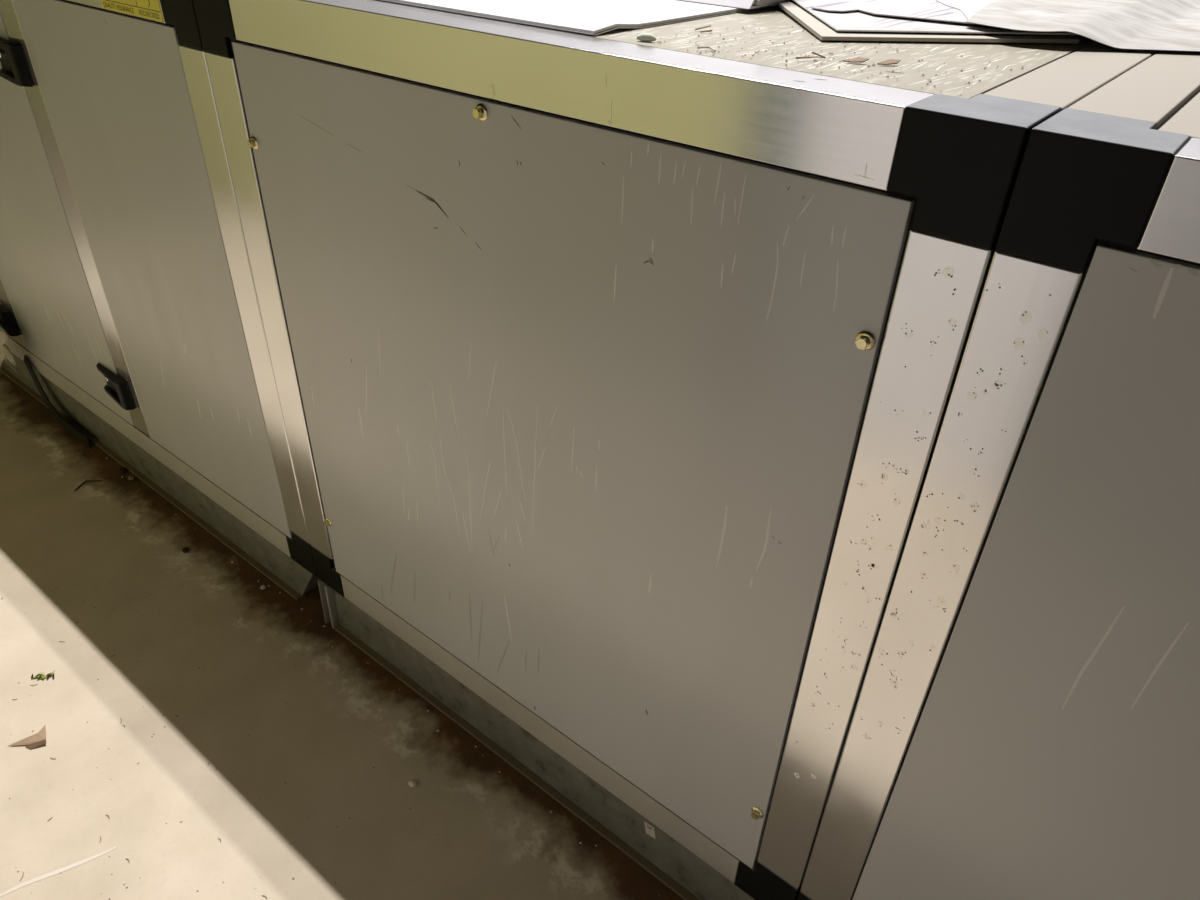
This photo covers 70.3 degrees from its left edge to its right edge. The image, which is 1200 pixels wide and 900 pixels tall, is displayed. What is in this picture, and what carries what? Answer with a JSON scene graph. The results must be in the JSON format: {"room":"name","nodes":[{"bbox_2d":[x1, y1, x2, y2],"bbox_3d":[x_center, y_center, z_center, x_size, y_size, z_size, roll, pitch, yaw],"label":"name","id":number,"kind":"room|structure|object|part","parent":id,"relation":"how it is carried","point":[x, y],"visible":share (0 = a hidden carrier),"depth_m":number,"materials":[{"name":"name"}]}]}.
{"room":"building rooftop","nodes":[
{"label":"building rooftop","id":0,"kind":"room"},
{"bbox_2d":[0,372,683,899],"bbox_3d":[-1.447,0.572,1.621,11.000,0.001,7.600,26,41,30],"label":"floor","id":1,"kind":"structure","parent":0,"point":[498,837],"depth_m":1.66,"materials":[{"name":"concrete"}]},
{"bbox_2d":[8,726,45,749],"bbox_3d":[-1.100,0.562,1.637,0.068,0.018,0.036,-20,40,-28],"label":"dry leaf","id":2,"kind":"object","parent":1,"relation":"on","point":[38,739],"visible":1,"depth_m":1.64,"materials":[{"name":"beige plant"}]},
{"bbox_2d":[31,671,53,680],"bbox_3d":[-1.161,0.471,1.774,0.048,0.008,0.022,-6,35,-12],"label":"sprig","id":3,"kind":"object","parent":1,"relation":"on","point":[41,676],"visible":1,"depth_m":1.77,"materials":[{"name":"green plant"}]},
{"bbox_2d":[74,480,102,490],"bbox_3d":[-1.397,0.090,2.319,0.072,0.005,0.029,-27,44,-35],"label":"twig","id":4,"kind":"object","parent":1,"relation":"on","point":[78,487],"visible":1,"depth_m":2.33,"materials":[{"name":"brown wood"}]},
{"bbox_2d":[119,467,126,472],"bbox_3d":[-1.326,0.056,2.367,0.023,0.012,0.021,26,41,30],"label":"pebble","id":5,"kind":"object","parent":1,"relation":"on","point":[121,470],"visible":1,"depth_m":2.36,"materials":[{"name":"brown stone"}]},
{"bbox_2d":[0,0,318,600],"bbox_3d":[-1.025,-0.878,2.621,2.265,1.281,1.534,26,41,30],"label":"module","id":6,"kind":"object","parent":1,"relation":"on","point":[128,290],"depth_m":1.76,"materials":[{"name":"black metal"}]},
{"bbox_3d":[-1.762,-0.391,2.503,0.150,0.076,0.023,26,41,30],"label":"handle","id":7,"kind":"part","parent":6,"relation":"part of","materials":[{"name":"black plastic"}]},
{"bbox_2d":[0,329,22,377],"bbox_3d":[-1.748,-0.294,2.463,0.265,0.203,0.029,26,41,30],"label":"scrap","id":8,"kind":"object","parent":6,"relation":"attached to","point":[5,353],"visible":1,"depth_m":2.40,"materials":[{"name":"beige"}]},
{"bbox_3d":[-1.182,-0.775,1.695,0.149,0.076,0.023,26,41,30],"label":"handle","id":9,"kind":"part","parent":6,"relation":"part of","materials":[{"name":"black plastic"}]},
{"bbox_3d":[-1.606,-0.149,2.502,0.356,0.179,0.014,28,42,32],"label":"sealing strip","id":10,"kind":"part","parent":6,"relation":"part of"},
{"bbox_3d":[-1.413,-0.592,2.069,0.641,1.008,0.022,26,41,30],"label":"door","id":11,"kind":"part","parent":6,"relation":"part of","materials":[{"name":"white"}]},
{"bbox_3d":[-1.447,-1.078,1.820,2.077,0.067,0.066,26,41,30],"label":"rail","id":12,"kind":"part","parent":6,"relation":"part of","materials":[{"name":"metal"}]},
{"bbox_3d":[-1.222,-0.159,2.136,0.149,0.076,0.023,26,41,30],"label":"handle","id":13,"kind":"part","parent":6,"relation":"part of","materials":[{"name":"black plastic"}]},
{"bbox_3d":[-1.013,-0.938,2.594,2.257,1.137,1.488,26,41,30],"label":"casing","id":14,"kind":"part","parent":6,"relation":"part of","materials":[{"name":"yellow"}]},
{"bbox_3d":[-1.478,-0.188,2.432,2.077,0.066,0.066,26,41,30],"label":"rail","id":15,"kind":"part","parent":6,"relation":"part of","materials":[{"name":"silver metal"}]},
{"bbox_3d":[-0.609,-0.223,1.573,0.073,0.961,0.066,26,41,30],"label":"post","id":16,"kind":"part","parent":6,"relation":"part of","materials":[{"name":"metal"}]},
{"bbox_2d":[182,547,188,552],"bbox_3d":[-1.025,0.247,2.107,0.018,0.010,0.016,26,41,30],"label":"pebble","id":17,"kind":"object","parent":1,"relation":"on","point":[186,549],"visible":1,"depth_m":2.10,"materials":[{"name":"brown stone"}]},
{"bbox_2d":[1,451,659,899],"bbox_3d":[-0.868,0.544,1.690,2.096,0.003,0.739,26,41,30],"label":"floor grit","id":18,"kind":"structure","parent":1,"relation":"on","point":[92,451],"depth_m":1.67,"materials":[{"name":"brown"}]},
{"bbox_2d":[408,780,416,787],"bbox_3d":[-0.350,0.624,1.593,0.016,0.009,0.016,26,41,30],"label":"pebble","id":19,"kind":"object","parent":1,"relation":"on","point":[412,783],"visible":1,"depth_m":1.59,"materials":[{"name":"beige stone"}]},
{"bbox_2d":[193,0,1160,899],"bbox_3d":[0.314,-0.243,1.765,1.154,1.281,1.514,26,41,30],"label":"module","id":20,"kind":"object","parent":1,"relation":"on","point":[615,372],"visible":0.89,"depth_m":1.04,"materials":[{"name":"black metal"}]},
{"bbox_3d":[-0.550,-0.195,1.535,0.074,0.961,0.066,26,41,30],"label":"post","id":21,"kind":"part","parent":20,"relation":"part of","materials":[{"name":"metal"}]},
{"bbox_3d":[-0.606,0.331,1.899,0.015,0.132,0.037,26,41,30],"label":"plate","id":22,"kind":"part","parent":20,"relation":"part of","materials":[{"name":"grey metal"}]},
{"bbox_3d":[-0.585,0.340,1.886,0.011,0.132,0.036,26,41,30],"label":"plate","id":23,"kind":"part","parent":20,"relation":"part of","materials":[{"name":"grey metal"}]},
{"bbox_3d":[-0.146,0.452,1.569,0.966,0.066,0.066,26,41,30],"label":"rail","id":24,"kind":"part","parent":20,"relation":"part of","materials":[{"name":"silver metal"}]},
{"bbox_3d":[-0.140,0.020,1.244,0.998,1.007,0.022,26,41,30],"label":"panel","id":25,"kind":"part","parent":20,"relation":"part of","materials":[{"name":"white metal"}]},
{"bbox_3d":[0.319,-0.298,1.731,1.146,1.137,1.488,26,41,30],"label":"casing","id":26,"kind":"part","parent":20,"relation":"part of","materials":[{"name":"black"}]},
{"bbox_2d":[382,0,776,34],"bbox_3d":[-0.056,-0.607,1.138,0.450,0.009,0.383,26,41,30],"label":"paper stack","id":27,"kind":"object","parent":20,"relation":"on","point":[591,17],"visible":0.89,"depth_m":1.03,"materials":[{"name":"white paper"}]},
{"bbox_2d":[683,0,788,8],"bbox_3d":[0.154,-0.692,1.226,0.326,0.050,0.270,26,41,30],"label":"paper sheet","id":28,"kind":"object","parent":27,"relation":"on","point":[746,4],"visible":0.97,"depth_m":1.09,"materials":[{"name":"grey paper"}]},
{"bbox_3d":[-0.115,-0.438,0.957,0.966,0.067,0.066,26,41,30],"label":"rail","id":29,"kind":"part","parent":20,"relation":"part of","materials":[{"name":"metal"}]},
{"bbox_2d":[637,33,655,41],"bbox_3d":[0.049,-0.430,0.887,0.021,0.008,0.008,12,36,14],"label":"lump","id":30,"kind":"object","parent":20,"relation":"on","point":[647,37],"visible":1,"depth_m":0.89,"materials":[{"name":"grey"}]},
{"bbox_2d":[695,25,711,32],"bbox_3d":[0.116,-0.469,0.948,0.018,0.006,0.017,1,35,-2],"label":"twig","id":31,"kind":"object","parent":20,"relation":"on","point":[706,26],"visible":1,"depth_m":0.95,"materials":[{"name":"beige wood"}]},
{"bbox_2d":[697,46,715,51],"bbox_3d":[0.109,-0.403,0.853,0.010,0.003,0.024,-27,44,-35],"label":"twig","id":32,"kind":"object","parent":20,"relation":"on","point":[698,47],"visible":1,"depth_m":0.86,"materials":[{"name":"beige"}]},
{"bbox_3d":[0.327,-0.747,1.397,1.002,0.030,1.410,26,41,30],"label":"panel","id":33,"kind":"part","parent":20,"relation":"part of","materials":[{"name":"white paint"}]},
{"bbox_2d":[796,51,825,58],"bbox_3d":[0.206,-0.382,0.824,0.033,0.007,0.008,-8,36,-14],"label":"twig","id":34,"kind":"object","parent":20,"relation":"on","point":[821,56],"visible":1,"depth_m":0.82,"materials":[{"name":"brown"}]},
{"bbox_2d":[657,24,1022,94],"bbox_3d":[0.269,-0.430,0.904,0.351,0.001,0.330,26,41,30],"label":"crumbs","id":35,"kind":"object","parent":20,"relation":"on","point":[660,41],"visible":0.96,"depth_m":0.83,"materials":[{"name":"brown"}]},
{"bbox_2d":[843,57,868,62],"bbox_3d":[0.246,-0.376,0.820,0.024,0.004,0.007,9,35,10],"label":"flake","id":36,"kind":"object","parent":20,"relation":"on","point":[854,60],"visible":1,"depth_m":0.82,"materials":[{"name":"brown"}]},
{"bbox_3d":[0.292,0.210,0.989,0.068,0.961,0.066,26,41,30],"label":"post","id":37,"kind":"part","parent":20,"relation":"part of","materials":[{"name":"metal"}]},
{"bbox_2d":[877,59,899,64],"bbox_3d":[0.277,-0.372,0.816,0.024,0.004,0.007,-4,35,-9],"label":"flake","id":38,"kind":"object","parent":20,"relation":"on","point":[890,61],"visible":1,"depth_m":0.81,"materials":[{"name":"brown"}]},
{"bbox_2d":[777,0,1078,43],"bbox_3d":[0.383,-0.553,1.080,0.296,0.008,0.389,1,35,-2],"label":"folder","id":39,"kind":"object","parent":20,"relation":"on","point":[823,31],"visible":0.27,"depth_m":0.94,"materials":[{"name":"beige"}]},
{"bbox_2d":[793,0,1077,34],"bbox_3d":[0.398,-0.551,1.069,0.284,0.005,0.319,0,35,-2],"label":"paper sheet","id":40,"kind":"object","parent":39,"relation":"on","point":[849,20],"visible":0.4,"depth_m":0.98,"materials":[{"name":"white paper"}]},
{"bbox_2d":[811,0,979,24],"bbox_3d":[0.448,-0.570,1.095,0.286,0.001,0.318,23,40,27],"label":"paper sheet","id":41,"kind":"object","parent":40,"relation":"on","point":[916,9],"visible":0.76,"depth_m":1.06,"materials":[{"name":"white paper"}]},
{"bbox_2d":[935,0,992,18],"bbox_3d":[0.501,-0.561,1.082,0.170,0.001,0.295,26,41,30],"label":"paper sheet","id":42,"kind":"object","parent":41,"relation":"on","point":[968,8],"visible":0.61,"depth_m":1.10,"materials":[{"name":"white paper"}]},
{"bbox_3d":[0.758,-0.540,1.151,0.066,0.067,1.312,26,41,30],"label":"rail","id":43,"kind":"part","parent":20,"relation":"part of","materials":[{"name":"beige"}]},
{"bbox_2d":[797,50,1199,899],"bbox_3d":[1.244,0.202,1.165,1.227,1.281,1.508,26,41,30],"label":"module","id":44,"kind":"object","parent":1,"relation":"on","point":[1025,725],"visible":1,"depth_m":0.76,"materials":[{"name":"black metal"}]},
{"bbox_3d":[0.346,0.236,0.954,0.066,0.961,0.066,26,41,30],"label":"post","id":45,"kind":"part","parent":44,"relation":"part of","materials":[{"name":"metal"}]},
{"bbox_3d":[0.783,0.462,0.646,1.088,1.008,0.022,26,41,30],"label":"panel","id":46,"kind":"part","parent":44,"relation":"part of","materials":[{"name":"white metal"}]},
{"bbox_2d":[966,0,1199,51],"bbox_3d":[0.830,-0.572,1.116,0.600,0.020,0.828,26,41,30],"label":"sheet","id":47,"kind":"object","parent":44,"relation":"on","point":[1165,25],"visible":1,"depth_m":1.01,"materials":[{"name":"white paper"}]},
{"bbox_3d":[0.811,-0.515,1.116,0.066,0.067,1.312,26,41,30],"label":"rail","id":48,"kind":"part","parent":44,"relation":"part of","materials":[{"name":"beige"}]},
{"bbox_3d":[0.814,0.008,0.356,1.039,0.067,0.066,26,41,30],"label":"rail","id":49,"kind":"part","parent":44,"relation":"part of","materials":[{"name":"metal"}]},
{"bbox_3d":[1.264,-0.313,0.813,1.086,0.030,1.366,26,41,30],"label":"panel","id":50,"kind":"part","parent":44,"relation":"part of","materials":[{"name":"beige"}]}
]}

